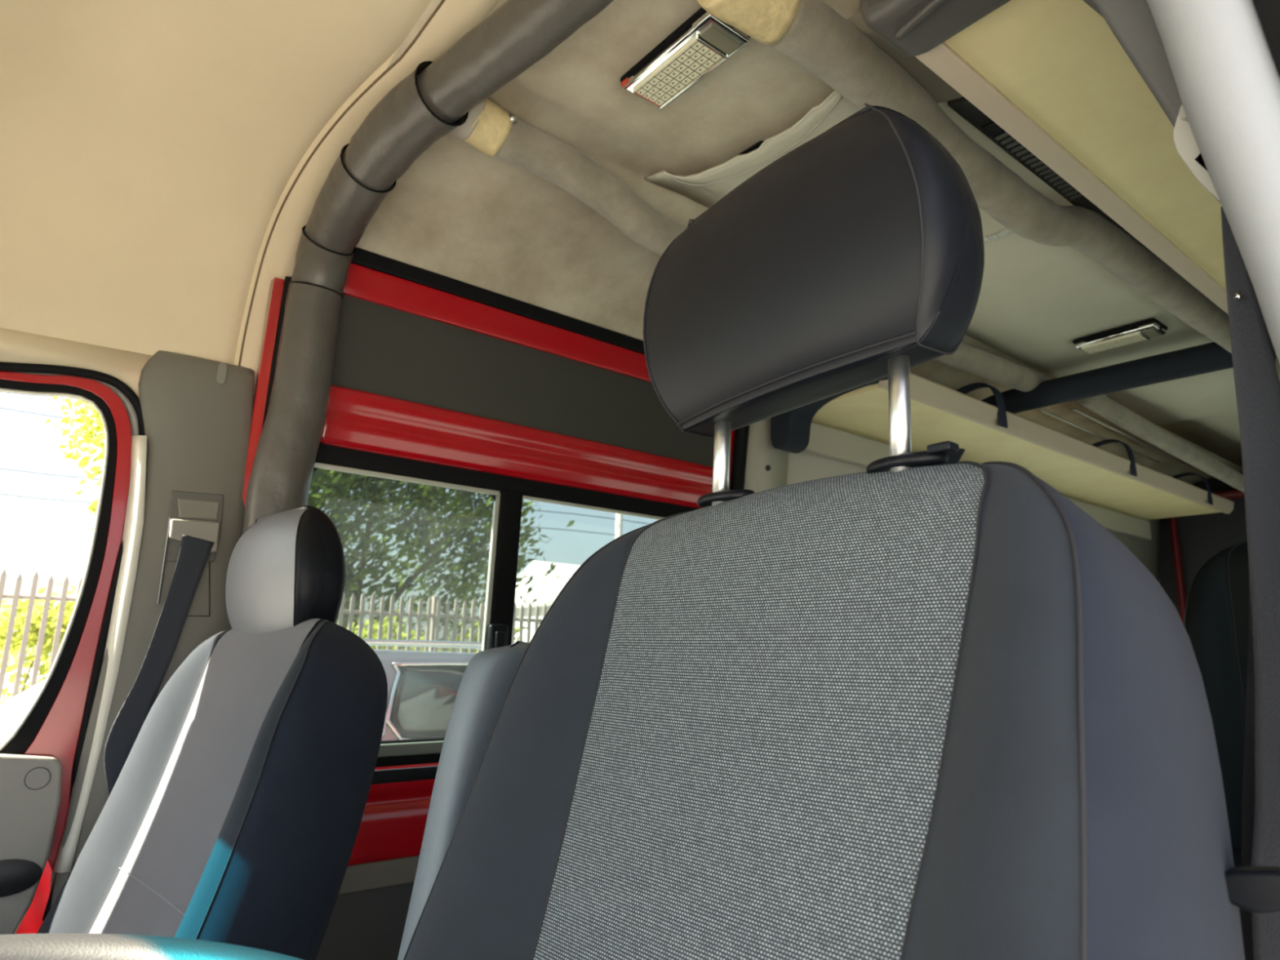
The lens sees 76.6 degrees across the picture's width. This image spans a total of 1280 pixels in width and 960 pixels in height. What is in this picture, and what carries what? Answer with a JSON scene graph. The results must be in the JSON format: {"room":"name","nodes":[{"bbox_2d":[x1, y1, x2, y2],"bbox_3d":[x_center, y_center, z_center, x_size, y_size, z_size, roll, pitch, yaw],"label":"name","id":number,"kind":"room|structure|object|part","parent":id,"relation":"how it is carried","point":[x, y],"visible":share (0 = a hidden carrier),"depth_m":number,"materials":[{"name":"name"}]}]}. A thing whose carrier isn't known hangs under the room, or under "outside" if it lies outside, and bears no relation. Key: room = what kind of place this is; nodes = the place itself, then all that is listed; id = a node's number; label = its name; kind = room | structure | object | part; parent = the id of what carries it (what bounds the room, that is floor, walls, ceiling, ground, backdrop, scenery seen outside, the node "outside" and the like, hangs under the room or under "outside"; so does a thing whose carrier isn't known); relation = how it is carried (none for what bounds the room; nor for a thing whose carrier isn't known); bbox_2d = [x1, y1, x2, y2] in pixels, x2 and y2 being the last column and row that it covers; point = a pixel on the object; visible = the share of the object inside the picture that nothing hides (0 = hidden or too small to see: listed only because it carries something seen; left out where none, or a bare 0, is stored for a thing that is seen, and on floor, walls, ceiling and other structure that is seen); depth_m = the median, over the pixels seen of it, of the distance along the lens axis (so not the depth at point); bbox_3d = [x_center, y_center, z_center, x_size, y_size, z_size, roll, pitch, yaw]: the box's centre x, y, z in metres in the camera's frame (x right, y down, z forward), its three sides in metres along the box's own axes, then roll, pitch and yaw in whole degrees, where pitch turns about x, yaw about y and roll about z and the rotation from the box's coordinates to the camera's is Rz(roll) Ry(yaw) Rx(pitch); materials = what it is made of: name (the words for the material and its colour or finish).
{"room":"vehicle interior","nodes":[
{"label":"vehicle interior","id":0,"kind":"room"},
{"bbox_2d":[0,933,302,959],"bbox_3d":[-0.318,0.404,0.252,0.493,0.397,0.440,1,-12,-1],"label":"dashboard","id":1,"kind":"object","parent":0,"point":[48,946],"visible":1,"depth_m":0.48,"materials":[{"name":"grey plastic"}]},
{"bbox_2d":[0,0,432,364],"bbox_3d":[-0.549,-0.601,0.850,0.860,0.594,1.784,11,-16,-38],"label":"ceiling","id":2,"kind":"structure","parent":0,"point":[149,149],"depth_m":1.47,"materials":[{"name":"fabric"}]},
{"bbox_2d":[0,327,152,397],"bbox_3d":[-1.182,-0.234,1.387,0.621,0.106,0.010,11,-16,-38],"label":"trim","id":3,"kind":"structure","parent":2,"relation":"attached to","point":[15,346],"depth_m":1.49,"materials":[{"name":"plastic"}]},
{"bbox_2d":[242,277,1159,770],"bbox_3d":[1.052,0.666,3.015,4.770,2.092,0.176,11,-16,-38],"label":"wall","id":4,"kind":"structure","parent":0,"point":[767,467],"depth_m":2.56,"materials":[{"name":"red metal"}]},
{"bbox_2d":[0,371,131,934],"bbox_3d":[-1.267,0.517,1.176,0.830,1.525,0.094,11,-16,-38],"label":"door","id":5,"kind":"structure","parent":4,"relation":"in","point":[37,759],"depth_m":1.40,"materials":[{"name":"red paint"}]},
{"bbox_2d":[0,361,145,920],"bbox_3d":[-1.201,0.227,1.272,0.665,0.948,0.027,11,-16,-38],"label":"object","id":6,"kind":"structure","parent":4,"relation":"attached to","point":[115,382],"depth_m":1.46,"materials":[{"name":"black rubber"}]},
{"bbox_2d":[52,435,147,872],"bbox_3d":[-0.949,0.288,1.445,0.055,0.760,0.024,11,-16,-38],"label":"trim","id":7,"kind":"structure","parent":4,"relation":"attached to","point":[135,512],"depth_m":1.46,"materials":[{"name":"beige paint"}]},
{"bbox_2d":[50,350,254,907],"bbox_3d":[-0.879,0.366,1.488,0.241,1.250,0.049,11,-16,-38],"label":"trim","id":8,"kind":"structure","parent":4,"relation":"attached to","point":[197,412],"depth_m":1.54,"materials":[{"name":"grey plastic"}]},
{"bbox_2d":[103,490,223,795],"bbox_3d":[-0.864,0.293,1.476,0.139,0.564,0.026,11,-16,-38],"label":"belt","id":9,"kind":"object","parent":4,"relation":"attached to","point":[193,529],"visible":0.9,"depth_m":1.50,"materials":[{"name":"black fabric"}]},
{"bbox_2d":[262,275,291,429],"bbox_3d":[-0.762,0.366,1.539,0.022,1.592,0.108,11,-16,-38],"label":"trim","id":10,"kind":"structure","parent":4,"relation":"attached to","point":[287,279],"depth_m":1.65,"materials":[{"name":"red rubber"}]},
{"bbox_2d":[233,0,500,392],"bbox_3d":[-0.227,-0.566,1.110,0.203,0.531,1.773,11,-16,-38],"label":"trim","id":11,"kind":"structure","parent":4,"relation":"attached to","point":[454,19],"depth_m":1.62,"materials":[{"name":"plastic"}]},
{"bbox_3d":[1.005,1.311,2.946,4.740,0.800,0.024,11,-16,-38],"label":"panel","id":12,"kind":"part","parent":4,"relation":"part of","materials":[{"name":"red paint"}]},
{"bbox_2d":[351,246,644,354],"bbox_3d":[-0.179,-0.406,2.119,1.335,0.037,0.016,11,-16,-38],"label":"trim","id":13,"kind":"structure","parent":4,"relation":"attached to","point":[364,258],"depth_m":1.97,"materials":[{"name":"black rubber"}]},
{"bbox_2d":[306,262,730,959],"bbox_3d":[-0.232,0.505,1.964,1.249,1.818,0.107,11,-16,-38],"label":"door","id":14,"kind":"structure","parent":4,"relation":"in","point":[472,456],"depth_m":1.88,"materials":[{"name":"red paint"}]},
{"bbox_3d":[-0.256,0.759,1.930,1.208,0.182,0.020,11,-16,-38],"label":"panel","id":15,"kind":"part","parent":14,"relation":"part of","materials":[{"name":"red paint"}]},
{"bbox_3d":[-0.272,0.682,1.936,1.185,0.028,0.020,11,-16,-38],"label":"window sill","id":16,"kind":"part","parent":14,"relation":"part of","materials":[{"name":"black plastic"}]},
{"bbox_3d":[-0.274,0.637,1.950,1.185,0.052,0.021,11,-16,-38],"label":"window sill","id":17,"kind":"part","parent":14,"relation":"part of","materials":[{"name":"black rubber"}]},
{"bbox_3d":[-0.270,0.624,1.931,1.165,0.026,0.010,11,-16,-38],"label":"sill rail","id":18,"kind":"part","parent":14,"relation":"part of","materials":[{"name":"grey metal"}]},
{"bbox_3d":[-0.194,-0.354,2.118,1.225,0.073,0.029,11,-16,-38],"label":"rail","id":19,"kind":"part","parent":14,"relation":"part of","materials":[{"name":"red metal"}]},
{"bbox_3d":[-0.213,-0.056,2.071,1.208,0.135,0.026,11,-16,-38],"label":"rail","id":20,"kind":"part","parent":14,"relation":"part of","materials":[{"name":"red metal"}]},
{"bbox_3d":[1.092,-0.048,3.160,4.740,0.632,0.127,11,-16,-38],"label":"panel","id":21,"kind":"part","parent":4,"relation":"part of","materials":[{"name":"red paint"}]},
{"bbox_2d":[729,425,749,489],"bbox_3d":[0.284,0.528,2.373,0.042,1.664,0.140,11,-16,-38],"label":"trim","id":22,"kind":"structure","parent":4,"relation":"attached to","point":[740,446],"depth_m":2.47,"materials":[{"name":"black rubber"}]},
{"bbox_3d":[0.383,0.432,2.484,0.190,1.501,0.114,11,-16,-38],"label":"pillar panel","id":23,"kind":"part","parent":4,"relation":"part of","materials":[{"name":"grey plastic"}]},
{"bbox_3d":[1.706,0.159,3.618,3.165,0.442,0.072,11,-16,-38],"label":"panel","id":24,"kind":"part","parent":4,"relation":"part of","materials":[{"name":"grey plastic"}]},
{"bbox_2d":[770,372,1234,540],"bbox_3d":[1.724,-0.042,3.346,3.070,0.293,0.452,11,-16,-38],"label":"shelf","id":25,"kind":"object","parent":4,"relation":"attached to","point":[851,426],"visible":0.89,"depth_m":2.90,"materials":[{"name":"beige plastic"}]},
{"bbox_3d":[1.861,-0.079,3.238,3.000,0.065,0.047,11,-16,-38],"label":"edge trim","id":26,"kind":"part","parent":25,"relation":"part of","materials":[{"name":"beige"}]},
{"bbox_2d":[1038,408,1191,467],"bbox_3d":[2.066,-0.166,3.471,1.276,0.046,0.111,11,-16,-38],"label":"rail","id":27,"kind":"object","parent":25,"relation":"attached to","point":[1074,410],"visible":0.95,"depth_m":3.38,"materials":[{"name":"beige metal"}]},
{"bbox_2d":[945,342,1277,464],"bbox_3d":[1.599,0.100,2.484,0.099,0.998,1.619,11,-16,-39],"label":"bar","id":28,"kind":"object","parent":4,"relation":"attached to","point":[1207,357],"visible":0.34,"depth_m":2.60,"materials":[{"name":"black metal"}]},
{"bbox_2d":[355,0,1243,484],"bbox_3d":[1.612,-0.368,2.596,4.720,0.235,1.648,11,-16,-38],"label":"ceiling","id":29,"kind":"structure","parent":0,"point":[460,212],"depth_m":1.74,"materials":[{"name":"fabric"}]},
{"bbox_2d":[620,7,750,109],"bbox_3d":[0.075,-0.715,1.388,0.100,0.032,0.232,11,-16,-38],"label":"recessed light","id":30,"kind":"object","parent":29,"relation":"in","point":[703,42],"visible":0.91,"depth_m":1.36,"materials":[{"name":"silver metal"}]},
{"bbox_2d":[633,37,724,107],"bbox_3d":[0.065,-0.701,1.400,0.066,0.008,0.166,11,-16,-38],"label":"diffuser","id":31,"kind":"object","parent":30,"relation":"attached to","point":[689,60],"depth_m":1.39,"materials":[{"name":"beige plastic"}]},
{"bbox_2d":[448,98,1055,391],"bbox_3d":[0.583,-0.476,2.208,2.389,0.164,0.096,11,-16,-38],"label":"roof beam","id":32,"kind":"structure","parent":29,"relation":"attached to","point":[488,127],"depth_m":1.64,"materials":[{"name":"beige fabric"}]},
{"bbox_2d":[644,90,1213,377],"bbox_3d":[0.968,-0.541,2.096,1.984,0.011,0.600,11,-16,-38],"label":"ceiling panel","id":33,"kind":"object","parent":29,"relation":"attached to","point":[1035,299],"depth_m":2.20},
{"bbox_2d":[663,90,836,178],"bbox_3d":[0.223,-0.662,1.575,0.412,0.003,0.069,-10,-17,42],"label":"trim","id":34,"kind":"structure","parent":33,"relation":"attached to","point":[834,91],"depth_m":1.59,"materials":[{"name":"beige fabric"}]},
{"bbox_2d":[736,140,764,155],"bbox_3d":[0.231,-0.673,1.657,0.028,0.002,0.079,11,-16,-38],"label":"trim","id":35,"kind":"structure","parent":33,"relation":"attached to","point":[758,144],"depth_m":1.65,"materials":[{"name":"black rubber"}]},
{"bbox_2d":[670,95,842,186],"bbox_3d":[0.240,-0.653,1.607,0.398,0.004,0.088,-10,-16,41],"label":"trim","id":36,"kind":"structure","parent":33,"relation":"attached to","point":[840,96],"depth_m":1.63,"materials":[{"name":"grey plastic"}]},
{"bbox_2d":[983,229,1013,243],"bbox_3d":[0.833,-0.572,1.914,0.033,0.005,0.095,11,-16,-38],"label":"tape strip","id":37,"kind":"object","parent":33,"relation":"attached to","point":[1006,232],"visible":0.68,"depth_m":1.91,"materials":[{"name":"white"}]},
{"bbox_2d":[1072,318,1167,354],"bbox_3d":[1.458,-0.431,2.464,0.100,0.032,0.232,11,-16,-38],"label":"ceiling lamp","id":38,"kind":"object","parent":33,"relation":"attached to","point":[1148,329],"visible":1,"depth_m":2.44,"materials":[{"name":"silver metal"}]},
{"bbox_2d":[1080,332,1147,354],"bbox_3d":[1.448,-0.417,2.477,0.066,0.008,0.166,11,-16,-38],"label":"diffuser","id":39,"kind":"object","parent":38,"relation":"attached to","point":[1114,340],"depth_m":2.46,"materials":[{"name":"white plastic"}]},
{"bbox_2d":[696,0,1279,380],"bbox_3d":[1.248,-0.482,2.001,2.918,0.114,0.126,10,-15,-37],"label":"roof beam","id":40,"kind":"structure","parent":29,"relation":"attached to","point":[811,33],"depth_m":1.47,"materials":[{"name":"beige fabric"}]},
{"bbox_2d":[847,11,1168,265],"bbox_3d":[1.110,-0.599,1.714,1.750,0.085,0.338,11,-16,-38],"label":"air vent","id":41,"kind":"object","parent":29,"relation":"attached to","point":[940,90],"visible":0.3,"depth_m":1.45,"materials":[{"name":"grey plastic"}]},
{"bbox_2d":[981,120,1084,200],"bbox_3d":[0.790,-0.613,1.510,0.360,0.006,0.130,11,-16,-38],"label":"vent grille","id":42,"kind":"object","parent":41,"relation":"attached to","point":[991,128],"depth_m":1.53,"materials":[{"name":"grey plastic"}]},
{"bbox_2d":[1074,394,1244,493],"bbox_3d":[2.318,-0.140,3.490,1.876,0.143,0.072,11,-16,-38],"label":"bar","id":43,"kind":"object","parent":29,"relation":"attached to","point":[1103,406],"visible":0.86,"depth_m":3.30,"materials":[{"name":"beige metal"}]},
{"bbox_2d":[1158,471,1247,624],"bbox_3d":[3.415,0.882,3.839,0.130,2.100,1.800,11,-16,-38],"label":"wall","id":44,"kind":"structure","parent":0,"point":[1186,543],"depth_m":4.45,"materials":[{"name":"black"}]},
{"bbox_2d":[1103,367,1242,467],"bbox_3d":[2.552,-0.245,3.350,2.100,0.015,0.600,11,-16,-38],"label":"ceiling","id":45,"kind":"structure","parent":44,"relation":"attached to","point":[1202,410],"depth_m":3.18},
{"bbox_3d":[2.966,0.743,4.415,0.060,1.300,0.030,11,-16,-38],"label":"door post","id":46,"kind":"part","parent":44,"relation":"part of","materials":[{"name":"red"}]},
{"bbox_3d":[1.083,1.402,1.799,6.200,0.060,1.760,11,-16,-38],"label":"floor","id":47,"kind":"structure","parent":0,"visible":0},
{"bbox_2d":[36,505,387,959],"bbox_3d":[-0.850,0.564,1.010,0.628,1.167,0.877,-11,-17,44],"label":"passenger seat","id":48,"kind":"object","parent":47,"relation":"on","point":[233,814],"visible":0.99,"depth_m":1.18,"materials":[{"name":"grey fabric"}]},
{"bbox_3d":[-0.517,0.146,1.293,0.064,0.216,0.080,-11,-17,44],"label":"panel","id":49,"kind":"part","parent":48,"relation":"part of","materials":[{"name":"black"}]},
{"bbox_2d":[242,0,613,533],"bbox_3d":[-0.138,0.182,0.977,1.740,1.933,0.256,-9,-16,40],"label":"bar","id":50,"kind":"object","parent":47,"relation":"on","point":[437,98],"visible":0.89,"depth_m":1.53,"materials":[{"name":"plastic"}]},
{"bbox_2d":[397,102,1244,959],"bbox_3d":[-0.191,0.338,0.407,0.877,1.375,0.695,11,-16,-38],"label":"seat","id":51,"kind":"object","parent":47,"relation":"on","point":[911,705],"visible":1,"depth_m":0.57,"materials":[{"name":"fabric"}]},
{"bbox_3d":[-0.176,0.344,0.821,0.071,0.358,0.160,-6,-14,30],"label":"armrest","id":52,"kind":"part","parent":51,"relation":"part of","materials":[{"name":"grey leather"}]},
{"bbox_3d":[0.044,-0.147,0.819,0.080,0.218,0.057,11,-16,-38],"label":"panel","id":53,"kind":"part","parent":51,"relation":"part of","materials":[{"name":"black leather"}]},
{"bbox_3d":[0.075,-0.023,0.742,0.022,0.123,0.016,11,-16,-38],"label":"headrest post","id":54,"kind":"part","parent":51,"relation":"part of","materials":[{"name":"metal"}]},
{"bbox_3d":[0.192,-0.052,0.600,0.022,0.123,0.016,11,-16,-38],"label":"headrest post","id":55,"kind":"part","parent":51,"relation":"part of","materials":[{"name":"metal"}]},
{"bbox_3d":[0.215,-0.201,0.615,0.080,0.215,0.070,11,-16,-38],"label":"panel","id":56,"kind":"part","parent":51,"relation":"part of","materials":[{"name":"black leather"}]},
{"bbox_2d":[1183,540,1248,940],"bbox_3d":[0.994,0.616,1.147,0.800,1.186,0.519,11,-16,-38],"label":"seat","id":57,"kind":"object","parent":47,"relation":"on","point":[1216,622],"visible":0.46,"depth_m":1.50,"materials":[{"name":"black leather"}]},
{"bbox_2d":[1231,847,1243,940],"bbox_3d":[0.916,0.630,1.079,0.600,0.140,0.464,11,-16,-38],"label":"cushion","id":58,"kind":"object","parent":57,"relation":"on","point":[1237,851],"depth_m":1.29,"materials":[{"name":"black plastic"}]},
{"bbox_3d":[2.185,0.433,1.876,4.480,2.103,0.190,11,-16,-38],"label":"wall","id":59,"kind":"structure","parent":0,"visible":0},
{"bbox_2d":[859,0,1228,314],"bbox_3d":[2.058,-0.318,2.158,4.272,0.114,0.428,11,-16,-38],"label":"shelf","id":60,"kind":"object","parent":59,"relation":"attached to","point":[1054,75],"visible":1,"depth_m":1.14,"materials":[{"name":"beige plastic"}]},
{"bbox_2d":[1082,0,1187,127],"bbox_3d":[0.366,-0.489,0.672,0.050,0.728,0.329,11,-16,-38],"label":"trim","id":61,"kind":"structure","parent":59,"relation":"attached to","point":[1132,23],"depth_m":0.59,"materials":[{"name":"grey plastic"}]},
{"bbox_2d":[1146,0,1279,364],"bbox_3d":[0.402,-0.127,0.500,0.140,1.155,0.284,11,-16,-38],"label":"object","id":62,"kind":"structure","parent":59,"relation":"attached to","point":[1223,55],"depth_m":0.48,"materials":[{"name":"grey plastic"}]},
{"bbox_2d":[1173,104,1279,959],"bbox_3d":[0.351,0.162,0.464,0.187,0.872,0.073,12,-17,-42],"label":"belt","id":63,"kind":"object","parent":59,"relation":"attached to","point":[1253,887],"visible":0.77,"depth_m":0.51,"materials":[{"name":"grey"}]},
{"label":"outside","id":64,"kind":"structure","parent":0,"visible":0},
{"bbox_2d":[0,668,48,703],"bbox_3d":[-2.522,4.108,11.410,120.000,0.100,120.000,11,-16,-38],"label":"ground","id":65,"kind":"structure","parent":64,"point":[7,675],"depth_m":38.08,"materials":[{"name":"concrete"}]},
{"bbox_2d":[0,678,46,746],"bbox_3d":[-2.024,1.785,4.817,5.277,1.654,1.870,11,-16,-38],"label":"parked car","id":66,"kind":"object","parent":65,"relation":"on","point":[12,711],"visible":0.02,"depth_m":3.95,"materials":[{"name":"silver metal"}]},
{"bbox_2d":[0,582,76,704],"bbox_3d":[-6.416,2.181,8.516,1.646,2.330,1.543,11,-16,-38],"label":"shrub","id":67,"kind":"object","parent":65,"relation":"on","point":[20,621],"visible":0.37,"depth_m":8.53,"materials":[{"name":"yellow plant"}]},
{"bbox_2d":[0,568,83,702],"bbox_3d":[-2.675,2.637,10.325,24.080,2.310,0.110,11,-16,-38],"label":"fence","id":68,"kind":"object","parent":65,"relation":"on","point":[16,595],"visible":0.03,"depth_m":7.83,"materials":[{"name":"white wood"}]},
{"bbox_3d":[-2.650,1.760,10.503,24.000,0.050,0.030,11,-16,-38],"label":"rail","id":69,"kind":"part","parent":68,"relation":"part of","materials":[{"name":"white wood"}]},
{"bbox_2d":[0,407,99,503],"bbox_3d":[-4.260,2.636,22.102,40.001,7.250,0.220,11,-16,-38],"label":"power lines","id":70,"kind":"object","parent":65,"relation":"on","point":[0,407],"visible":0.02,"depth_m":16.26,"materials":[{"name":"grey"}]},
{"bbox_2d":[40,395,105,531],"bbox_3d":[-4.341,0.943,7.152,2.270,4.263,1.278,11,-16,-38],"label":"tree","id":71,"kind":"object","parent":65,"relation":"on","point":[88,436],"visible":0.2,"depth_m":6.85,"materials":[{"name":"yellow plant"}]}
]}

